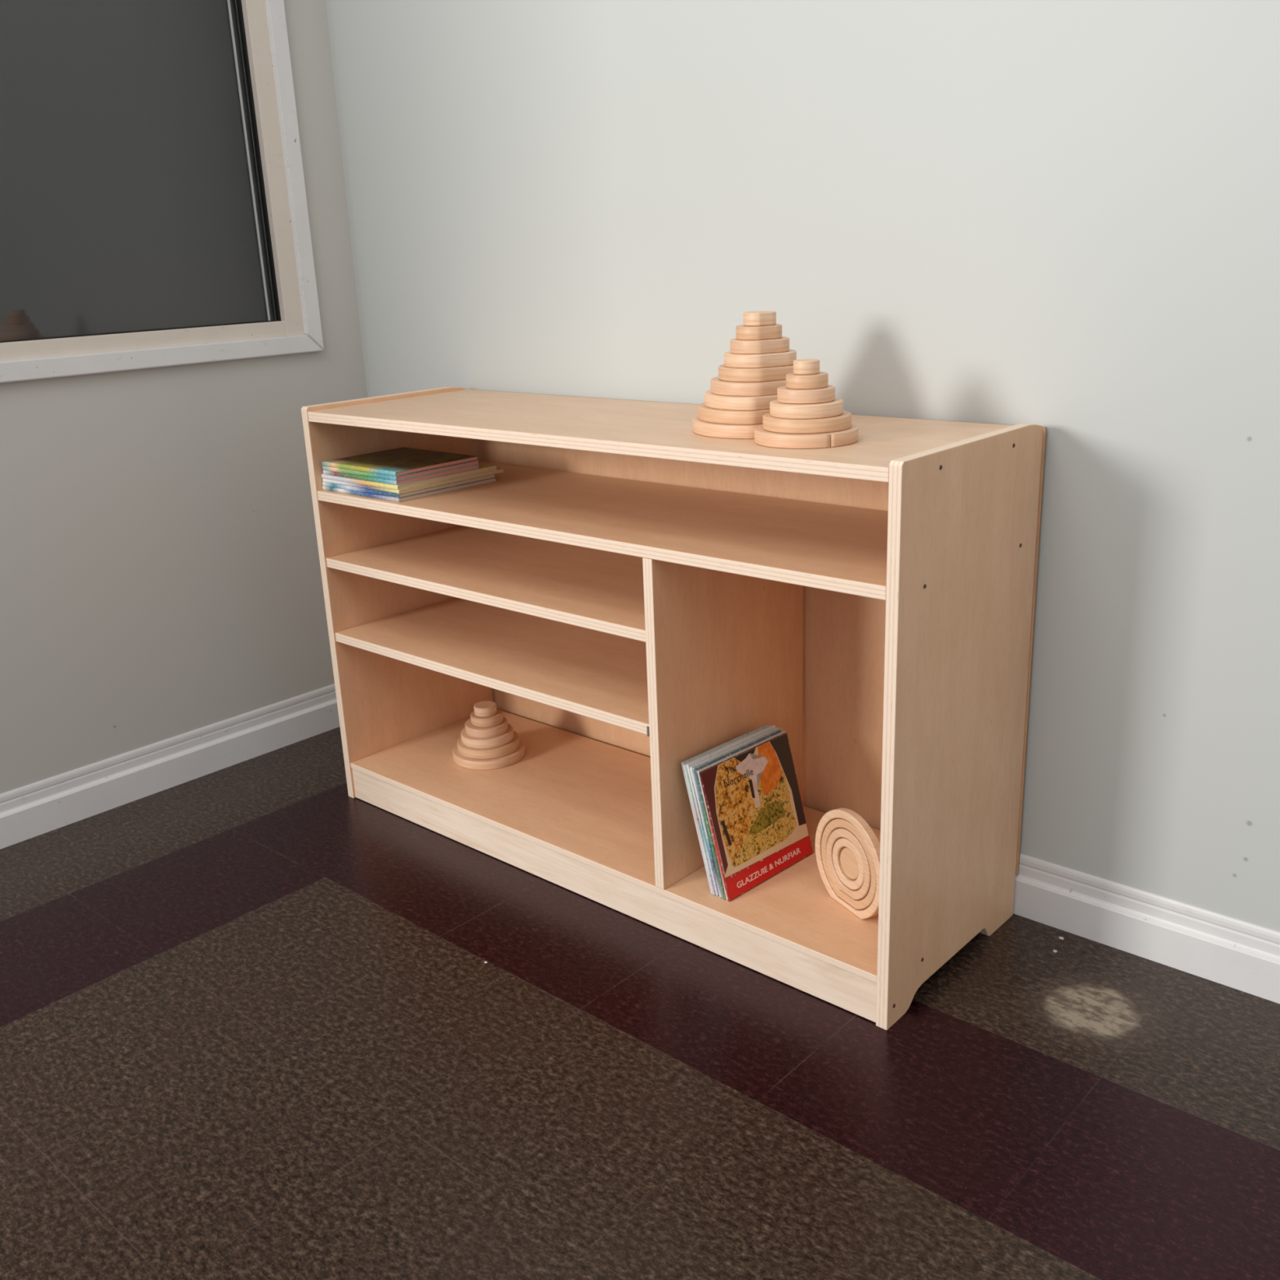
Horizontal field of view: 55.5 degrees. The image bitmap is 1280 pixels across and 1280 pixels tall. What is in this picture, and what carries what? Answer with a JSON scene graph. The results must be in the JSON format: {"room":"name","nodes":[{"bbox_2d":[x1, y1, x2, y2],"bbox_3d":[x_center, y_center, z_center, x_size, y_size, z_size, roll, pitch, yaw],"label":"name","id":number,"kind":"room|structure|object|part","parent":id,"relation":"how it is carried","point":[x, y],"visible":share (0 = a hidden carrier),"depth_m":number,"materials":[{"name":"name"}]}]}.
{"room":"children's room","nodes":[
{"label":"children's room","id":0,"kind":"room"},
{"bbox_2d":[0,0,367,794],"bbox_3d":[-1.414,-0.869,1.750,0.150,2.700,2.212,13,23,40],"label":"wall","id":1,"kind":"structure","parent":0,"point":[161,575],"depth_m":2.39,"materials":[{"name":"paint"}]},
{"bbox_2d":[0,0,324,382],"bbox_3d":[-1.186,-0.981,1.913,0.091,1.144,1.410,13,23,40],"label":"window","id":2,"kind":"structure","parent":1,"relation":"in","point":[153,206],"depth_m":2.25,"materials":[{"name":"black glass"}]},
{"bbox_3d":[-1.137,-0.448,2.057,0.016,0.036,1.406,13,23,40],"label":"casing","id":3,"kind":"part","parent":2,"relation":"part of","materials":[{"name":"white paint"}]},
{"bbox_3d":[-0.702,-1.148,2.372,0.016,1.140,0.036,13,23,40],"label":"casing","id":4,"kind":"part","parent":2,"relation":"part of","materials":[{"name":"white paint"}]},
{"bbox_2d":[0,684,339,848],"bbox_3d":[-1.307,0.384,2.090,0.012,0.099,2.200,13,23,40],"label":"baseboard","id":5,"kind":"structure","parent":1,"relation":"attached to","point":[28,811],"depth_m":2.45,"materials":[{"name":"white paint"}]},
{"bbox_2d":[0,726,1279,1279],"bbox_3d":[-0.286,1.155,-0.118,5.042,0.100,4.662,13,23,40],"label":"floor","id":6,"kind":"structure","parent":0,"point":[255,1022],"depth_m":1.53,"materials":[{"name":"carpet"}]},
{"bbox_2d":[301,386,1046,1030],"bbox_3d":[-0.009,0.004,2.028,1.212,0.760,0.386,13,23,40],"label":"shelf unit","id":7,"kind":"object","parent":6,"relation":"on","point":[637,593],"visible":0.83,"depth_m":1.89,"materials":[{"name":"brown wood"}]},
{"bbox_3d":[-0.458,-0.099,2.407,0.018,0.760,0.374,13,23,40],"label":"panel","id":8,"kind":"part","parent":7,"relation":"part of","materials":[{"name":"brown wood"}]},
{"bbox_2d":[322,477,497,502],"bbox_3d":[-0.419,-0.284,2.212,0.224,0.007,0.222,13,23,40],"label":"picture book","id":9,"kind":"object","parent":7,"relation":"on","point":[491,480],"visible":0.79,"depth_m":2.13,"materials":[{"name":"paper"}]},
{"bbox_2d":[322,474,494,497],"bbox_3d":[-0.419,-0.291,2.210,0.223,0.007,0.220,13,23,40],"label":"picture book","id":10,"kind":"object","parent":9,"relation":"on","point":[492,476],"visible":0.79,"depth_m":2.13,"materials":[{"name":"paper"}]},
{"bbox_2d":[322,467,504,493],"bbox_3d":[-0.412,-0.300,2.216,0.224,0.006,0.240,13,23,40],"label":"picture book","id":11,"kind":"object","parent":10,"relation":"on","point":[500,470],"visible":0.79,"depth_m":2.13,"materials":[{"name":"beige paper"}]},
{"bbox_2d":[321,462,497,490],"bbox_3d":[-0.418,-0.305,2.208,0.223,0.008,0.226,13,23,40],"label":"picture book","id":12,"kind":"object","parent":11,"relation":"on","point":[483,468],"visible":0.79,"depth_m":2.13,"materials":[{"name":"beige paper"}]},
{"bbox_2d":[323,464,479,485],"bbox_3d":[-0.429,-0.307,2.189,0.214,0.008,0.186,13,23,40],"label":"picture book","id":13,"kind":"object","parent":12,"relation":"on","point":[473,467],"visible":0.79,"depth_m":2.12,"materials":[{"name":"paper"}]},
{"bbox_2d":[322,460,479,480],"bbox_3d":[-0.430,-0.314,2.186,0.214,0.007,0.185,13,23,40],"label":"picture book","id":14,"kind":"object","parent":13,"relation":"on","point":[473,463],"visible":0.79,"depth_m":2.12,"materials":[{"name":"paper"}]},
{"bbox_2d":[321,447,478,475],"bbox_3d":[-0.431,-0.321,2.183,0.214,0.008,0.184,13,23,40],"label":"picture book","id":15,"kind":"object","parent":14,"relation":"on","point":[402,460],"visible":1,"depth_m":2.16,"materials":[{"name":"black paper"}]},
{"bbox_3d":[-0.162,-0.120,2.119,0.786,0.018,0.368,13,23,40],"label":"shelf","id":16,"kind":"part","parent":7,"relation":"part of","materials":[{"name":"brown wood"}]},
{"bbox_2d":[452,738,524,769],"bbox_3d":[-0.294,0.217,2.368,0.140,0.018,0.140,13,23,40],"label":"ring","id":17,"kind":"object","parent":7,"relation":"on","point":[513,757],"visible":0.56,"depth_m":2.31,"materials":[{"name":"brown wood"}]},
{"bbox_2d":[457,730,519,759],"bbox_3d":[-0.294,0.200,2.363,0.121,0.018,0.121,13,23,40],"label":"ring","id":18,"kind":"object","parent":17,"relation":"on","point":[511,747],"visible":0.68,"depth_m":2.32,"materials":[{"name":"brown wood"}]},
{"bbox_2d":[460,723,513,748],"bbox_3d":[-0.296,0.183,2.357,0.101,0.018,0.101,13,23,40],"label":"ring","id":19,"kind":"object","parent":18,"relation":"on","point":[505,738],"visible":0.68,"depth_m":2.32,"materials":[{"name":"brown wood"}]},
{"bbox_2d":[465,716,507,737],"bbox_3d":[-0.297,0.166,2.351,0.082,0.018,0.082,13,23,40],"label":"ring","id":20,"kind":"object","parent":19,"relation":"on","point":[472,731],"visible":0.7,"depth_m":2.32,"materials":[{"name":"brown wood"}]},
{"bbox_2d":[470,708,503,727],"bbox_3d":[-0.295,0.149,2.346,0.062,0.018,0.062,13,23,40],"label":"ring","id":21,"kind":"object","parent":20,"relation":"on","point":[497,718],"visible":0.76,"depth_m":2.32,"materials":[{"name":"brown wood"}]},
{"bbox_2d":[473,701,497,716],"bbox_3d":[-0.297,0.133,2.341,0.043,0.018,0.043,13,23,40],"label":"ring","id":22,"kind":"object","parent":21,"relation":"on","point":[482,708],"visible":1,"depth_m":2.33,"materials":[{"name":"brown wood"}]},
{"bbox_3d":[-0.157,0.017,2.163,0.786,0.018,0.368,13,23,40],"label":"shelf","id":23,"kind":"part","parent":7,"relation":"part of","materials":[{"name":"brown wood"}]},
{"bbox_3d":[-0.023,-0.205,1.955,1.174,0.018,0.370,13,23,40],"label":"shelf","id":24,"kind":"part","parent":7,"relation":"part of","materials":[{"name":"brown wood"}]},
{"bbox_3d":[-0.002,0.300,2.118,1.174,0.011,0.368,13,23,40],"label":"shelf","id":25,"kind":"part","parent":7,"relation":"part of","materials":[{"name":"brown wood"}]},
{"bbox_3d":[-0.028,-0.340,1.912,1.174,0.018,0.370,13,23,40],"label":"panel","id":26,"kind":"part","parent":7,"relation":"part of","materials":[{"name":"brown wood"}]},
{"bbox_2d":[689,768,719,896],"bbox_3d":[0.167,0.263,1.877,0.200,0.194,0.056,-19,24,-41],"label":"picture book","id":27,"kind":"object","parent":7,"relation":"on","point":[690,769],"visible":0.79,"depth_m":1.81,"materials":[{"name":"blue paper"}]},
{"bbox_2d":[680,724,769,893],"bbox_3d":[0.156,0.258,1.884,0.202,0.200,0.058,-19,24,-41],"label":"picture book","id":28,"kind":"object","parent":7,"relation":"on","point":[766,725],"visible":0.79,"depth_m":1.83,"materials":[{"name":"white paper"}]},
{"bbox_2d":[682,725,771,894],"bbox_3d":[0.159,0.259,1.880,0.201,0.198,0.058,-19,24,-41],"label":"picture book","id":29,"kind":"object","parent":7,"relation":"on","point":[686,771],"visible":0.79,"depth_m":1.82,"materials":[{"name":"paper"}]},
{"bbox_2d":[692,408,766,439],"bbox_3d":[0.168,-0.312,1.741,0.194,0.018,0.177,-9,19,-21],"label":"ring","id":30,"kind":"object","parent":7,"relation":"on","point":[700,427],"visible":0.32,"depth_m":1.66,"materials":[{"name":"brown wood"}]},
{"bbox_2d":[697,402,769,424],"bbox_3d":[0.167,-0.329,1.734,0.175,0.018,0.160,-9,19,-21],"label":"ring","id":31,"kind":"object","parent":30,"relation":"on","point":[706,414],"visible":0.39,"depth_m":1.66,"materials":[{"name":"brown wood"}]},
{"bbox_2d":[704,390,777,410],"bbox_3d":[0.167,-0.346,1.728,0.157,0.018,0.143,-9,19,-21],"label":"ring","id":32,"kind":"object","parent":31,"relation":"on","point":[712,400],"visible":0.5,"depth_m":1.66,"materials":[{"name":"brown wood"}]},
{"bbox_2d":[710,376,786,395],"bbox_3d":[0.169,-0.361,1.718,0.138,0.018,0.138,13,23,40],"label":"ring","id":33,"kind":"object","parent":32,"relation":"on","point":[717,386],"visible":0.54,"depth_m":1.66,"materials":[{"name":"brown wood"}]},
{"bbox_2d":[718,364,793,382],"bbox_3d":[0.170,-0.378,1.712,0.120,0.018,0.120,13,23,40],"label":"ring","id":34,"kind":"object","parent":33,"relation":"on","point":[725,373],"visible":0.66,"depth_m":1.66,"materials":[{"name":"brown wood"}]},
{"bbox_2d":[724,349,796,368],"bbox_3d":[0.168,-0.395,1.705,0.101,0.018,0.101,13,23,40],"label":"ring","id":35,"kind":"object","parent":34,"relation":"on","point":[783,358],"visible":0.84,"depth_m":1.67,"materials":[{"name":"brown wood"}]},
{"bbox_2d":[729,336,789,354],"bbox_3d":[0.167,-0.412,1.700,0.082,0.018,0.083,13,23,40],"label":"ring","id":36,"kind":"object","parent":35,"relation":"on","point":[780,344],"visible":0.81,"depth_m":1.67,"materials":[{"name":"brown wood"}]},
{"bbox_2d":[735,324,782,340],"bbox_3d":[0.166,-0.429,1.695,0.064,0.018,0.064,13,23,40],"label":"ring","id":37,"kind":"object","parent":36,"relation":"on","point":[743,332],"visible":0.93,"depth_m":1.67,"materials":[{"name":"brown wood"}]},
{"bbox_2d":[742,311,776,325],"bbox_3d":[0.166,-0.447,1.691,0.046,0.018,0.046,13,23,40],"label":"ring","id":38,"kind":"object","parent":37,"relation":"on","point":[754,317],"visible":1,"depth_m":1.67,"materials":[{"name":"brown wood"}]},
{"bbox_2d":[686,724,775,895],"bbox_3d":[0.164,0.259,1.879,0.203,0.199,0.058,-19,24,-41],"label":"picture book","id":39,"kind":"object","parent":7,"relation":"on","point":[773,726],"visible":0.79,"depth_m":1.82,"materials":[{"name":"white paper"}]},
{"bbox_2d":[689,727,778,897],"bbox_3d":[0.169,0.262,1.874,0.202,0.197,0.058,-19,24,-41],"label":"picture book","id":40,"kind":"object","parent":7,"relation":"on","point":[776,728],"visible":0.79,"depth_m":1.81,"materials":[{"name":"white paper"}]},
{"bbox_2d":[693,728,781,896],"bbox_3d":[0.173,0.262,1.872,0.203,0.197,0.057,-19,24,-41],"label":"picture book","id":41,"kind":"object","parent":7,"relation":"on","point":[779,729],"visible":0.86,"depth_m":1.83,"materials":[{"name":"paper"}]},
{"bbox_2d":[693,729,782,899],"bbox_3d":[0.174,0.264,1.867,0.202,0.196,0.058,-19,24,-41],"label":"picture book","id":42,"kind":"object","parent":7,"relation":"on","point":[695,770],"visible":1,"depth_m":1.80,"materials":[{"name":"paper"}]},
{"bbox_2d":[697,730,785,900],"bbox_3d":[0.179,0.265,1.865,0.202,0.195,0.057,-19,24,-41],"label":"picture book","id":43,"kind":"object","parent":7,"relation":"on","point":[782,732],"visible":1,"depth_m":1.81,"materials":[{"name":"paper"}]},
{"bbox_2d":[698,733,813,901],"bbox_3d":[0.181,0.267,1.862,0.202,0.193,0.057,-19,24,-41],"label":"picture book","id":44,"kind":"object","parent":7,"relation":"on","point":[753,798],"visible":1,"depth_m":1.85,"materials":[{"name":"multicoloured paper"}]},
{"bbox_3d":[0.129,0.288,1.810,0.012,0.041,0.001,-19,9,-42],"label":"dark stem","id":45,"kind":"part","parent":44,"relation":"part of","materials":[{"name":"black paper"}]},
{"bbox_3d":[0.171,0.228,1.854,0.007,0.030,0.001,-19,9,-41],"label":"dark stem","id":46,"kind":"part","parent":44,"relation":"part of","materials":[{"name":"black paper"}]},
{"bbox_3d":[0.200,0.197,1.883,0.053,0.076,0.002,-19,8,-41],"label":"sunset panel","id":47,"kind":"part","parent":44,"relation":"part of","materials":[{"name":"orange paper"}]},
{"bbox_3d":[0.116,-0.071,2.154,1.210,0.684,0.004,13,23,40],"label":"panel","id":48,"kind":"part","parent":7,"relation":"part of","materials":[{"name":"brown wood"}]},
{"bbox_2d":[754,423,858,448],"bbox_3d":[0.223,-0.271,1.606,0.137,0.017,0.123,-9,19,-21],"label":"ring","id":49,"kind":"object","parent":7,"relation":"on","point":[764,437],"visible":0.72,"depth_m":1.56,"materials":[{"name":"brown wood"}]},
{"bbox_2d":[762,410,851,433],"bbox_3d":[0.223,-0.288,1.602,0.116,0.017,0.105,-9,19,-21],"label":"ring","id":50,"kind":"object","parent":49,"relation":"on","point":[843,421],"visible":0.8,"depth_m":1.56,"materials":[{"name":"brown wood"}]},
{"bbox_2d":[769,397,843,418],"bbox_3d":[0.221,-0.305,1.596,0.096,0.017,0.086,-9,19,-21],"label":"ring","id":51,"kind":"object","parent":50,"relation":"on","point":[835,407],"visible":0.81,"depth_m":1.56,"materials":[{"name":"brown wood"}]},
{"bbox_2d":[777,384,835,404],"bbox_3d":[0.218,-0.323,1.597,0.075,0.017,0.075,13,23,40],"label":"ring","id":52,"kind":"object","parent":51,"relation":"on","point":[784,395],"visible":0.88,"depth_m":1.57,"materials":[{"name":"brown wood"}]},
{"bbox_2d":[786,371,828,389],"bbox_3d":[0.218,-0.340,1.591,0.055,0.017,0.055,13,23,40],"label":"ring","id":53,"kind":"object","parent":52,"relation":"on","point":[819,380],"visible":0.83,"depth_m":1.57,"materials":[{"name":"brown wood"}]},
{"bbox_2d":[793,359,819,374],"bbox_3d":[0.217,-0.356,1.584,0.034,0.017,0.034,13,23,40],"label":"ring","id":54,"kind":"object","parent":53,"relation":"on","point":[801,366],"visible":1,"depth_m":1.57,"materials":[{"name":"brown wood"}]},
{"bbox_2d":[815,808,879,919],"bbox_3d":[0.303,0.319,1.756,0.012,0.151,0.160,-10,19,-25],"label":"ring","id":55,"kind":"object","parent":7,"relation":"on","point":[848,815],"visible":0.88,"depth_m":1.74,"materials":[{"name":"brown wood"}]},
{"bbox_2d":[826,827,871,899],"bbox_3d":[0.304,0.321,1.757,0.012,0.100,0.104,-10,19,-26],"label":"ring","id":56,"kind":"object","parent":7,"relation":"on","point":[861,893],"visible":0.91,"depth_m":1.75,"materials":[{"name":"brown wood"}]},
{"bbox_2d":[832,837,864,889],"bbox_3d":[0.305,0.322,1.758,0.012,0.074,0.075,-10,19,-25],"label":"ring","id":57,"kind":"object","parent":56,"relation":"in","point":[853,884],"visible":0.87,"depth_m":1.76,"materials":[{"name":"brown wood"}]},
{"bbox_2d":[840,847,858,879],"bbox_3d":[0.307,0.322,1.759,0.012,0.047,0.047,-10,19,-25],"label":"block","id":58,"kind":"object","parent":57,"relation":"in","point":[849,864],"visible":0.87,"depth_m":1.76,"materials":[{"name":"brown wood"}]},
{"bbox_2d":[821,817,876,909],"bbox_3d":[0.304,0.321,1.757,0.012,0.128,0.132,-10,19,-26],"label":"ring","id":59,"kind":"object","parent":7,"relation":"on","point":[860,904],"visible":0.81,"depth_m":1.75,"materials":[{"name":"brown wood"}]},
{"bbox_3d":[0.432,0.110,1.641,0.018,0.760,0.374,13,23,40],"label":"panel","id":60,"kind":"part","parent":7,"relation":"part of","materials":[{"name":"brown wood"}]},
{"bbox_2d":[325,0,1279,932],"bbox_3d":[1.178,-0.743,1.026,4.992,2.700,0.150,13,23,40],"label":"wall","id":61,"kind":"structure","parent":0,"point":[1061,216],"depth_m":1.71,"materials":[{"name":"paint"}]},
{"bbox_2d":[1013,853,1279,1004],"bbox_3d":[1.230,0.528,1.317,4.842,0.099,0.012,13,23,40],"label":"baseboard","id":62,"kind":"structure","parent":61,"relation":"attached to","point":[1233,953],"depth_m":1.74,"materials":[{"name":"white paint"}]}
]}

